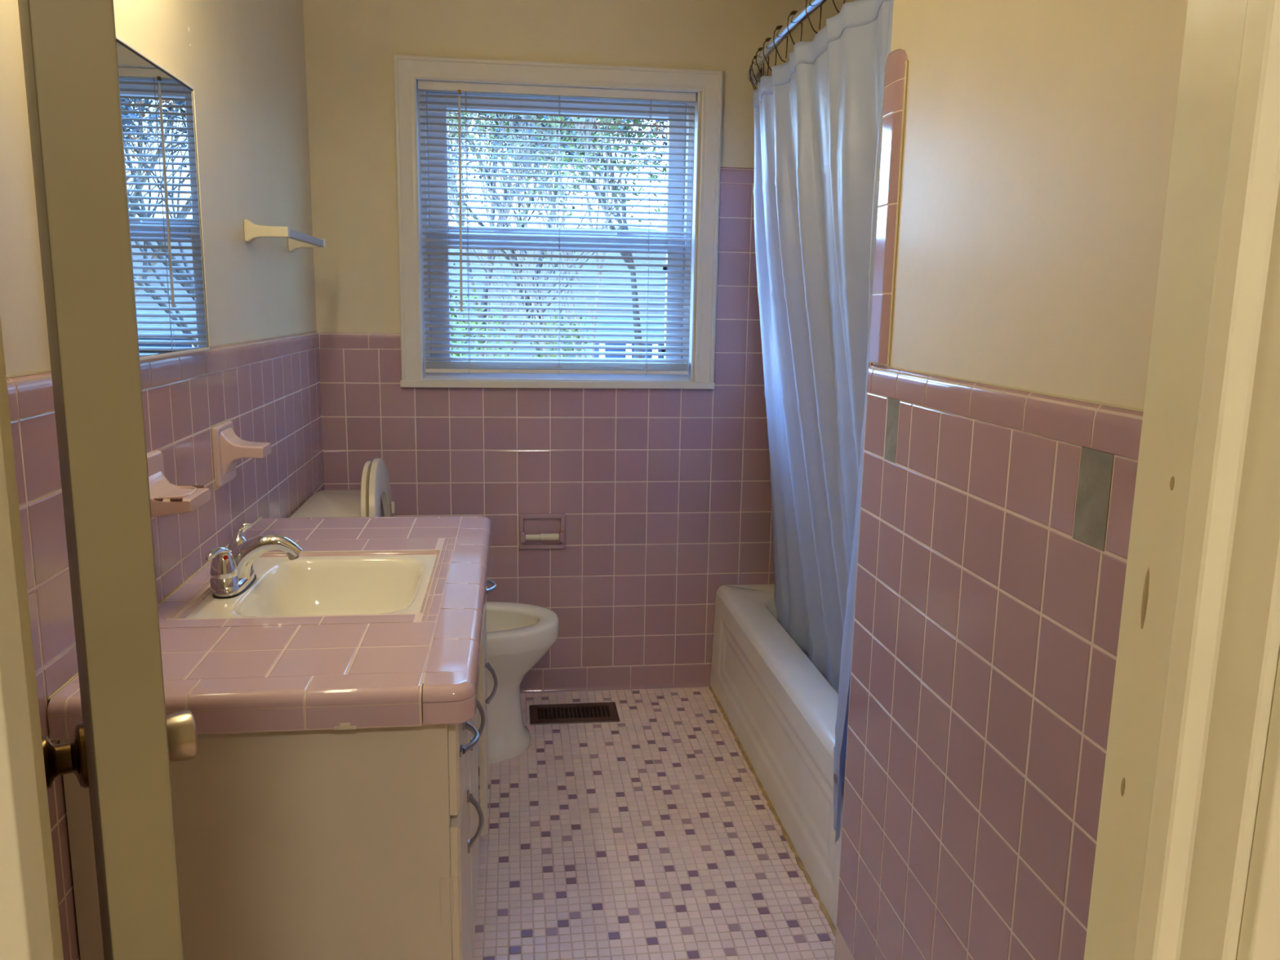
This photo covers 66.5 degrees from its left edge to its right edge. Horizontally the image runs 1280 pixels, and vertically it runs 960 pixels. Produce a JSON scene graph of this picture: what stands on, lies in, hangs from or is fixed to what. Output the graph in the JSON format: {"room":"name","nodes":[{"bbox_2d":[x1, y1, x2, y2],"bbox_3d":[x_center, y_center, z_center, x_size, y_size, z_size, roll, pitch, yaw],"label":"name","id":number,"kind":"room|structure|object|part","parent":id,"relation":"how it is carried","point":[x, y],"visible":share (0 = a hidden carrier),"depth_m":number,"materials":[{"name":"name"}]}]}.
{"room":"bathroom","nodes":[
{"label":"bathroom","id":0,"kind":"room"},
{"bbox_2d":[0,0,324,959],"bbox_3d":[-0.911,-0.205,1.698,0.166,2.640,2.856,0,10,-7],"label":"wall","id":1,"kind":"structure","parent":0,"point":[243,60],"depth_m":1.99,"materials":[{"name":"paint"}]},
{"bbox_2d":[115,34,210,360],"bbox_3d":[-0.823,-0.449,1.601,0.016,0.498,0.628,0,10,-7],"label":"wall mirror","id":2,"kind":"object","parent":1,"relation":"attached to","point":[158,106],"visible":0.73,"depth_m":1.70,"materials":[{"name":"silver mirror"}]},
{"bbox_2d":[146,449,210,519],"bbox_3d":[-0.783,0.014,1.633,0.090,0.112,0.150,0,10,-7],"label":"soap dish","id":3,"kind":"object","parent":1,"relation":"attached to","point":[166,498],"visible":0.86,"depth_m":1.62,"materials":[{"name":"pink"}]},
{"bbox_2d":[211,417,271,489],"bbox_3d":[-0.840,-0.057,2.073,0.092,0.134,0.132,0,10,-7],"label":"holder","id":4,"kind":"object","parent":1,"relation":"attached to","point":[228,448],"visible":1,"depth_m":2.04,"materials":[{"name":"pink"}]},
{"bbox_2d":[244,219,325,252],"bbox_3d":[-0.903,-0.624,2.514,0.095,0.052,0.497,0,10,-7],"label":"towel bar","id":5,"kind":"object","parent":1,"relation":"attached to","point":[296,240],"visible":1,"depth_m":2.29,"materials":[{"name":"white ceramic"}]},
{"bbox_2d":[302,0,858,693],"bbox_3d":[-0.019,-0.479,3.296,2.350,2.640,0.166,0,10,-7],"label":"wall","id":6,"kind":"structure","parent":0,"point":[664,495],"depth_m":3.22,"materials":[{"name":"tile"}]},
{"bbox_2d":[518,513,565,549],"bbox_3d":[-0.329,0.177,3.280,0.157,0.122,0.050,0,10,-7],"label":"toilet paper holder","id":7,"kind":"object","parent":6,"relation":"attached to","point":[535,531],"visible":1,"depth_m":3.29,"materials":[{"name":"ceramic"}]},
{"bbox_2d":[392,54,723,389],"bbox_3d":[-0.263,-0.813,3.196,1.028,1.010,0.180,0,10,-7],"label":"window","id":8,"kind":"structure","parent":6,"relation":"in","point":[408,69],"depth_m":3.15,"materials":[{"name":"beige"}]},
{"bbox_3d":[-0.272,-0.586,3.251,0.837,0.460,0.024,0,10,-7],"label":"sash","id":9,"kind":"part","parent":8,"relation":"part of","materials":[{"name":"white plastic"}]},
{"bbox_3d":[-0.268,-1.019,3.199,0.837,0.440,0.024,0,10,-7],"label":"sash","id":10,"kind":"part","parent":8,"relation":"part of","materials":[{"name":"white plastic"}]},
{"bbox_2d":[417,80,696,375],"bbox_3d":[-0.261,-0.793,3.151,0.874,0.902,0.056,0,10,-7],"label":"window blind","id":11,"kind":"object","parent":8,"relation":"attached to","point":[423,86],"visible":1,"depth_m":3.17,"materials":[{"name":"beige plastic"}]},
{"bbox_3d":[-0.552,-0.783,3.129,0.004,0.880,0.028,0,10,-7],"label":"ladder cord","id":12,"kind":"part","parent":11,"relation":"part of","materials":[{"name":"white fabric"}]},
{"bbox_3d":[-0.269,-0.361,3.243,0.870,0.014,0.024,0,10,-7],"label":"rail","id":13,"kind":"part","parent":11,"relation":"part of","materials":[{"name":"beige"}]},
{"bbox_3d":[-0.261,-0.784,3.167,0.004,0.880,0.028,0,10,-7],"label":"ladder cord","id":14,"kind":"part","parent":11,"relation":"part of","materials":[{"name":"white fabric"}]},
{"bbox_3d":[0.028,-0.786,3.204,0.004,0.880,0.028,0,10,-7],"label":"ladder cord","id":15,"kind":"part","parent":11,"relation":"part of","materials":[{"name":"white fabric"}]},
{"bbox_3d":[-0.265,-0.318,3.233,1.028,0.022,0.075,0,10,-7],"label":"sill","id":16,"kind":"part","parent":8,"relation":"part of","materials":[{"name":"beige"}]},
{"bbox_2d":[472,686,835,959],"bbox_3d":[-0.184,1.279,0.760,4.250,0.123,5.400,0,10,-7],"label":"floor","id":17,"kind":"structure","parent":0,"point":[650,833],"depth_m":2.43,"materials":[{"name":"tile"}]},
{"bbox_2d":[59,578,497,959],"bbox_3d":[-0.572,0.614,1.931,0.570,0.757,1.065,0,10,-7],"label":"vanity cabinet","id":18,"kind":"object","parent":17,"relation":"on","point":[358,843],"visible":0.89,"depth_m":1.39,"materials":[{"name":"paint"}]},
{"bbox_2d":[47,515,491,740],"bbox_3d":[-0.576,0.214,1.864,0.556,0.055,1.126,0,10,-7],"label":"countertop","id":19,"kind":"structure","parent":18,"relation":"on","point":[328,672],"depth_m":1.47,"materials":[{"name":"tile"}]},
{"bbox_2d":[204,522,302,599],"bbox_3d":[-0.710,0.147,1.817,0.154,0.108,0.183,0,10,-7],"label":"faucet","id":20,"kind":"object","parent":19,"relation":"on","point":[232,572],"visible":1,"depth_m":1.80,"materials":[{"name":"silver metal"}]},
{"bbox_3d":[-0.758,0.131,1.747,0.020,0.022,0.065,3,10,11],"label":"lever","id":21,"kind":"part","parent":20,"relation":"part of","materials":[{"name":"silver metal"}]},
{"bbox_3d":[-0.756,0.163,1.773,0.049,0.078,0.049,0,10,-7],"label":"handle","id":22,"kind":"part","parent":20,"relation":"part of","materials":[{"name":"silver metal"}]},
{"bbox_3d":[-0.769,0.145,1.872,0.049,0.078,0.049,0,10,-7],"label":"handle","id":23,"kind":"part","parent":20,"relation":"part of","materials":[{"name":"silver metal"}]},
{"bbox_3d":[-0.764,0.103,1.871,0.024,0.041,0.038,10,13,40],"label":"lever","id":24,"kind":"part","parent":20,"relation":"part of","materials":[{"name":"silver metal"}]},
{"bbox_3d":[-0.711,0.148,1.828,0.154,0.095,0.069,0,10,-7],"label":"spout","id":25,"kind":"part","parent":20,"relation":"part of","materials":[{"name":"silver metal"}]},
{"bbox_2d":[184,554,436,618],"bbox_3d":[-0.600,0.267,1.866,0.388,0.141,0.424,0,10,-7],"label":"sink","id":26,"kind":"object","parent":19,"relation":"in","point":[312,585],"visible":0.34,"depth_m":2.02,"materials":[{"name":"beige ceramic"}]},
{"bbox_3d":[-0.288,0.391,1.555,0.014,0.145,0.299,0,10,-7],"label":"drawer","id":27,"kind":"part","parent":18,"relation":"part of","materials":[{"name":"paint"}]},
{"bbox_3d":[-0.293,0.711,1.613,0.014,0.468,0.299,0,10,-7],"label":"door","id":28,"kind":"part","parent":18,"relation":"part of","materials":[{"name":"paint"}]},
{"bbox_3d":[-0.356,0.569,1.961,0.019,0.672,1.045,0,10,-7],"label":"frame","id":29,"kind":"part","parent":18,"relation":"part of","materials":[{"name":"paint"}]},
{"bbox_3d":[-0.258,0.391,1.485,0.029,0.012,0.116,0,10,-7],"label":"handle","id":30,"kind":"part","parent":18,"relation":"part of","materials":[{"name":"silver metal"}]},
{"bbox_3d":[-0.337,0.567,1.947,0.014,0.632,0.354,0,10,-7],"label":"door","id":31,"kind":"part","parent":18,"relation":"part of","materials":[{"name":"paint"}]},
{"bbox_3d":[-0.279,0.578,1.655,0.029,0.116,0.012,0,10,-7],"label":"handle","id":32,"kind":"part","parent":18,"relation":"part of","materials":[{"name":"silver metal"}]},
{"bbox_3d":[-0.296,0.437,1.775,0.029,0.116,0.012,0,10,-7],"label":"handle","id":33,"kind":"part","parent":18,"relation":"part of","materials":[{"name":"silver metal"}]},
{"bbox_3d":[-0.368,0.555,2.297,0.014,0.450,0.285,0,10,-8],"label":"door","id":34,"kind":"part","parent":18,"relation":"part of","materials":[{"name":"paint"}]},
{"bbox_3d":[-0.364,0.259,2.244,0.014,0.132,0.285,0,10,-7],"label":"drawer","id":35,"kind":"part","parent":18,"relation":"part of","materials":[{"name":"paint"}]},
{"bbox_3d":[-0.332,0.452,2.168,0.031,0.116,0.012,0,10,-7],"label":"handle","id":36,"kind":"part","parent":18,"relation":"part of","materials":[{"name":"silver metal"}]},
{"bbox_3d":[-0.344,0.244,2.246,0.029,0.012,0.116,0,10,-7],"label":"handle","id":37,"kind":"part","parent":18,"relation":"part of","materials":[{"name":"silver metal"}]},
{"bbox_2d":[288,457,559,765],"bbox_3d":[-0.611,0.375,2.891,0.739,0.885,0.456,0,10,-7],"label":"toilet","id":38,"kind":"object","parent":17,"relation":"on","point":[518,635],"visible":0.3,"depth_m":2.87,"materials":[{"name":"beige ceramic"}]},
{"bbox_3d":[-0.874,0.088,2.805,0.198,0.038,0.456,0,10,-7],"label":"tank lid","id":39,"kind":"part","parent":38,"relation":"part of","materials":[{"name":"beige ceramic"}]},
{"bbox_3d":[-0.768,0.175,2.834,0.043,0.462,0.374,0,10,-7],"label":"lid","id":40,"kind":"part","parent":38,"relation":"part of","materials":[{"name":"beige plastic"}]},
{"bbox_3d":[-0.745,0.171,2.837,0.046,0.470,0.380,0,10,-7],"label":"seat","id":41,"kind":"part","parent":38,"relation":"part of","materials":[{"name":"beige plastic"}]},
{"bbox_3d":[-0.553,0.612,2.942,0.615,0.402,0.362,0,10,-7],"label":"bowl","id":42,"kind":"part","parent":38,"relation":"part of","materials":[{"name":"beige ceramic"}]},
{"bbox_2d":[528,702,620,724],"bbox_3d":[-0.218,0.769,3.220,0.291,0.006,0.153,0,10,-7],"label":"floor vent","id":43,"kind":"object","parent":17,"relation":"in","point":[603,712],"visible":1,"depth_m":3.21,"materials":[{"name":"black metal"}]},
{"bbox_2d":[709,583,845,936],"bbox_3d":[0.705,0.684,2.766,0.742,0.379,1.482,0,10,-7],"label":"bathtub","id":44,"kind":"object","parent":17,"relation":"on","point":[780,709],"visible":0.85,"depth_m":2.62,"materials":[{"name":"ceramic"}]},
{"bbox_2d":[834,0,1187,959],"bbox_3d":[0.968,-0.084,1.202,0.935,2.640,1.366,0,10,-7],"label":"wall","id":45,"kind":"structure","parent":0,"point":[1026,145],"depth_m":1.33,"materials":[{"name":"tile"}]},
{"bbox_2d":[746,0,826,84],"bbox_3d":[0.421,-1.142,2.396,0.150,0.103,1.483,0,10,-7],"label":"shower rod","id":46,"kind":"object","parent":45,"relation":"attached to","point":[812,6],"visible":0.87,"depth_m":2.41,"materials":[{"name":"silver metal"}]},
{"bbox_2d":[749,68,760,89],"bbox_3d":[0.363,-1.259,3.071,0.038,0.087,0.009,0,10,-7],"label":"curtain hook","id":47,"kind":"object","parent":46,"relation":"hanging from","point":[751,68],"visible":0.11,"depth_m":3.07,"materials":[{"name":"brown metal"}]},
{"bbox_2d":[752,0,893,843],"bbox_3d":[0.447,-0.232,2.557,0.231,1.762,1.444,0,10,-7],"label":"shower curtain","id":48,"kind":"object","parent":47,"relation":"hanging from","point":[818,117],"visible":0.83,"depth_m":2.36,"materials":[{"name":"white fabric"}]},
{"bbox_2d":[749,61,761,88],"bbox_3d":[0.349,-1.219,2.947,0.038,0.087,0.009,0,10,-7],"label":"curtain hook","id":49,"kind":"object","parent":46,"relation":"hanging from","point":[753,61],"visible":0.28,"depth_m":2.94,"materials":[{"name":"brown metal"}]},
{"bbox_2d":[751,54,764,83],"bbox_3d":[0.340,-1.183,2.823,0.038,0.087,0.009,0,10,-7],"label":"curtain hook","id":50,"kind":"object","parent":46,"relation":"hanging from","point":[754,56],"visible":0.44,"depth_m":2.82,"materials":[{"name":"brown metal"}]},
{"bbox_2d":[755,47,768,75],"bbox_3d":[0.338,-1.151,2.699,0.038,0.087,0.009,0,10,-7],"label":"curtain hook","id":51,"kind":"object","parent":46,"relation":"hanging from","point":[760,49],"visible":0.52,"depth_m":2.70,"materials":[{"name":"brown metal"}]},
{"bbox_2d":[762,37,777,71],"bbox_3d":[0.342,-1.122,2.575,0.038,0.087,0.009,0,10,-7],"label":"curtain hook","id":52,"kind":"object","parent":46,"relation":"hanging from","point":[767,39],"visible":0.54,"depth_m":2.57,"materials":[{"name":"brown metal"}]},
{"bbox_2d":[773,25,787,62],"bbox_3d":[0.352,-1.096,2.452,0.038,0.087,0.009,0,10,-7],"label":"curtain hook","id":53,"kind":"object","parent":46,"relation":"hanging from","point":[779,27],"visible":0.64,"depth_m":2.45,"materials":[{"name":"brown metal"}]},
{"bbox_2d":[786,10,802,44],"bbox_3d":[0.369,-1.074,2.328,0.038,0.087,0.009,0,10,-7],"label":"curtain hook","id":54,"kind":"object","parent":46,"relation":"hanging from","point":[793,12],"visible":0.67,"depth_m":2.33,"materials":[{"name":"brown metal"}]},
{"bbox_2d":[805,0,822,33],"bbox_3d":[0.392,-1.055,2.205,0.038,0.087,0.009,0,10,-7],"label":"curtain hook","id":55,"kind":"object","parent":46,"relation":"hanging from","point":[814,30],"visible":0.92,"depth_m":2.21,"materials":[{"name":"brown metal"}]},
{"bbox_2d":[831,0,844,13],"bbox_3d":[0.420,-1.039,2.082,0.038,0.087,0.009,0,10,-7],"label":"curtain hook","id":56,"kind":"object","parent":46,"relation":"hanging from","point":[832,0],"visible":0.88,"depth_m":2.09,"materials":[{"name":"brown metal"}]},
{"bbox_3d":[-0.348,0.088,0.410,4.050,2.540,0.096,0,10,-7],"label":"wall","id":57,"kind":"structure","parent":0,"visible":0},
{"bbox_2d":[0,316,63,959],"bbox_3d":[-0.295,0.236,0.450,0.028,2.040,0.106,0,10,-7],"label":"door frame","id":58,"kind":"structure","parent":57,"relation":"attached to","point":[30,924],"depth_m":0.45,"materials":[{"name":"paint"}]},
{"bbox_2d":[17,0,197,959],"bbox_3d":[-0.405,0.172,0.778,0.161,2.018,0.639,-6,12,-33],"label":"door","id":59,"kind":"structure","parent":57,"relation":"in","point":[124,745],"depth_m":0.49,"materials":[{"name":"paint"}]},
{"bbox_3d":[-0.600,0.286,0.989,0.047,0.055,0.055,-5,12,-31],"label":"knob","id":60,"kind":"part","parent":59,"relation":"part of","materials":[{"name":"gold metal"}]},
{"bbox_3d":[-0.508,0.277,1.044,0.059,0.053,0.053,-5,12,-31],"label":"knob","id":61,"kind":"part","parent":59,"relation":"part of","materials":[{"name":"gold metal"}]},
{"bbox_2d":[1084,0,1279,959],"bbox_3d":[0.291,0.205,0.506,0.060,2.100,0.133,-6,12,-32],"label":"door frame","id":62,"kind":"structure","parent":57,"relation":"attached to","point":[1187,863],"depth_m":0.47,"materials":[{"name":"paint"}]},
{"bbox_3d":[0.319,0.213,0.463,0.062,2.100,0.015,0,10,-7],"label":"casing","id":63,"kind":"part","parent":62,"relation":"part of","materials":[{"name":"paint"}]},
{"label":"outside","id":64,"kind":"structure","parent":0,"visible":0},
{"bbox_2d":[449,226,666,357],"bbox_3d":[2.549,-6.337,33.649,75.000,9.092,60.000,0,10,-7],"label":"ground","id":65,"kind":"structure","parent":64,"point":[609,254],"depth_m":35.73,"materials":[{"name":"green plant"}]},
{"bbox_2d":[449,288,516,356],"bbox_3d":[-2.391,-0.482,10.953,2.184,3.422,1.649,0,10,-7],"label":"bush","id":66,"kind":"object","parent":65,"relation":"on","point":[465,297],"visible":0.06,"depth_m":10.49,"materials":[{"name":"green plant"}]},
{"bbox_2d":[458,315,522,356],"bbox_3d":[-1.565,-0.055,10.265,1.687,3.304,1.358,0,10,-7],"label":"fence","id":67,"kind":"object","parent":65,"relation":"on","point":[459,315],"visible":0.02,"depth_m":9.83,"materials":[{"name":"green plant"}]},
{"bbox_2d":[475,115,538,356],"bbox_3d":[-2.340,-6.525,18.914,4.788,10.867,5.485,1,10,-2],"label":"tree","id":68,"kind":"object","parent":65,"relation":"on","point":[513,192],"visible":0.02,"depth_m":19.12,"materials":[{"name":"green plant"}]},
{"bbox_2d":[447,111,600,357],"bbox_3d":[-2.534,-4.865,16.209,4.364,9.062,5.691,2,10,7],"label":"tree","id":69,"kind":"object","parent":65,"relation":"on","point":[485,115],"visible":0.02,"depth_m":15.60,"materials":[{"name":"green plant"}]},
{"bbox_2d":[447,111,614,356],"bbox_3d":[-2.528,-1.511,9.310,5.593,6.674,3.536,-5,12,-28],"label":"tree","id":70,"kind":"object","parent":65,"relation":"on","point":[492,129],"visible":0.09,"depth_m":10.15,"materials":[{"name":"green plant"}]},
{"bbox_2d":[447,112,666,357],"bbox_3d":[-1.048,-1.417,8.588,3.387,7.076,2.802,7,12,32],"label":"tree","id":71,"kind":"object","parent":65,"relation":"on","point":[574,118],"visible":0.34,"depth_m":8.73,"materials":[{"name":"green plant"}]},
{"bbox_2d":[447,111,667,356],"bbox_3d":[-1.925,-3.128,12.516,6.044,7.963,5.276,0,10,-7],"label":"tree","id":72,"kind":"object","parent":65,"relation":"on","point":[604,120],"visible":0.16,"depth_m":13.12,"materials":[{"name":"green plant"}]},
{"bbox_2d":[529,310,591,357],"bbox_3d":[-0.858,-0.230,10.969,1.200,3.422,1.409,0,10,-7],"label":"bush","id":73,"kind":"object","parent":65,"relation":"on","point":[556,317],"visible":0.05,"depth_m":10.86,"materials":[{"name":"green plant"}]},
{"bbox_2d":[513,115,642,358],"bbox_3d":[-1.341,-6.338,21.291,4.496,9.909,9.499,0,10,-7],"label":"tree","id":74,"kind":"object","parent":65,"relation":"on","point":[620,221],"visible":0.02,"depth_m":21.02,"materials":[{"name":"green plant"}]},
{"bbox_2d":[571,118,667,172],"bbox_3d":[1.142,-3.743,14.222,5.146,9.560,4.924,0,10,-7],"label":"tree","id":75,"kind":"object","parent":65,"relation":"on","point":[642,121],"visible":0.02,"depth_m":14.04,"materials":[{"name":"green plant"}]},
{"bbox_2d":[575,316,664,358],"bbox_3d":[4.261,-3.297,26.792,12.000,2.250,5.300,0,10,-7],"label":"shed","id":76,"kind":"object","parent":65,"relation":"on","point":[583,317],"visible":0.02,"depth_m":24.95,"materials":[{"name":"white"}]},
{"bbox_3d":[-0.929,-2.542,23.809,0.130,1.650,0.130,0,10,-7],"label":"porch post","id":77,"kind":"part","parent":76,"relation":"part of","materials":[{"name":"white wood"}]},
{"bbox_3d":[-0.285,-2.546,23.892,0.130,1.650,0.130,0,10,-7],"label":"porch post","id":78,"kind":"part","parent":76,"relation":"part of","materials":[{"name":"white wood"}]},
{"bbox_3d":[0.360,-2.550,23.976,0.130,1.650,0.130,0,10,-7],"label":"porch post","id":79,"kind":"part","parent":76,"relation":"part of","materials":[{"name":"white wood"}]},
{"bbox_2d":[635,120,667,161],"bbox_3d":[2.324,-1.754,10.540,2.653,6.959,6.286,-5,12,-29],"label":"tree","id":80,"kind":"object","parent":65,"relation":"on","point":[645,129],"visible":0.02,"depth_m":12.04,"materials":[{"name":"green plant"}]},
{"bbox_2d":[645,120,667,165],"bbox_3d":[2.232,-2.810,11.862,4.330,8.185,3.962,-3,11,-21],"label":"tree","id":81,"kind":"object","parent":65,"relation":"on","point":[662,122],"visible":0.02,"depth_m":12.28,"materials":[{"name":"green plant"}]}
]}

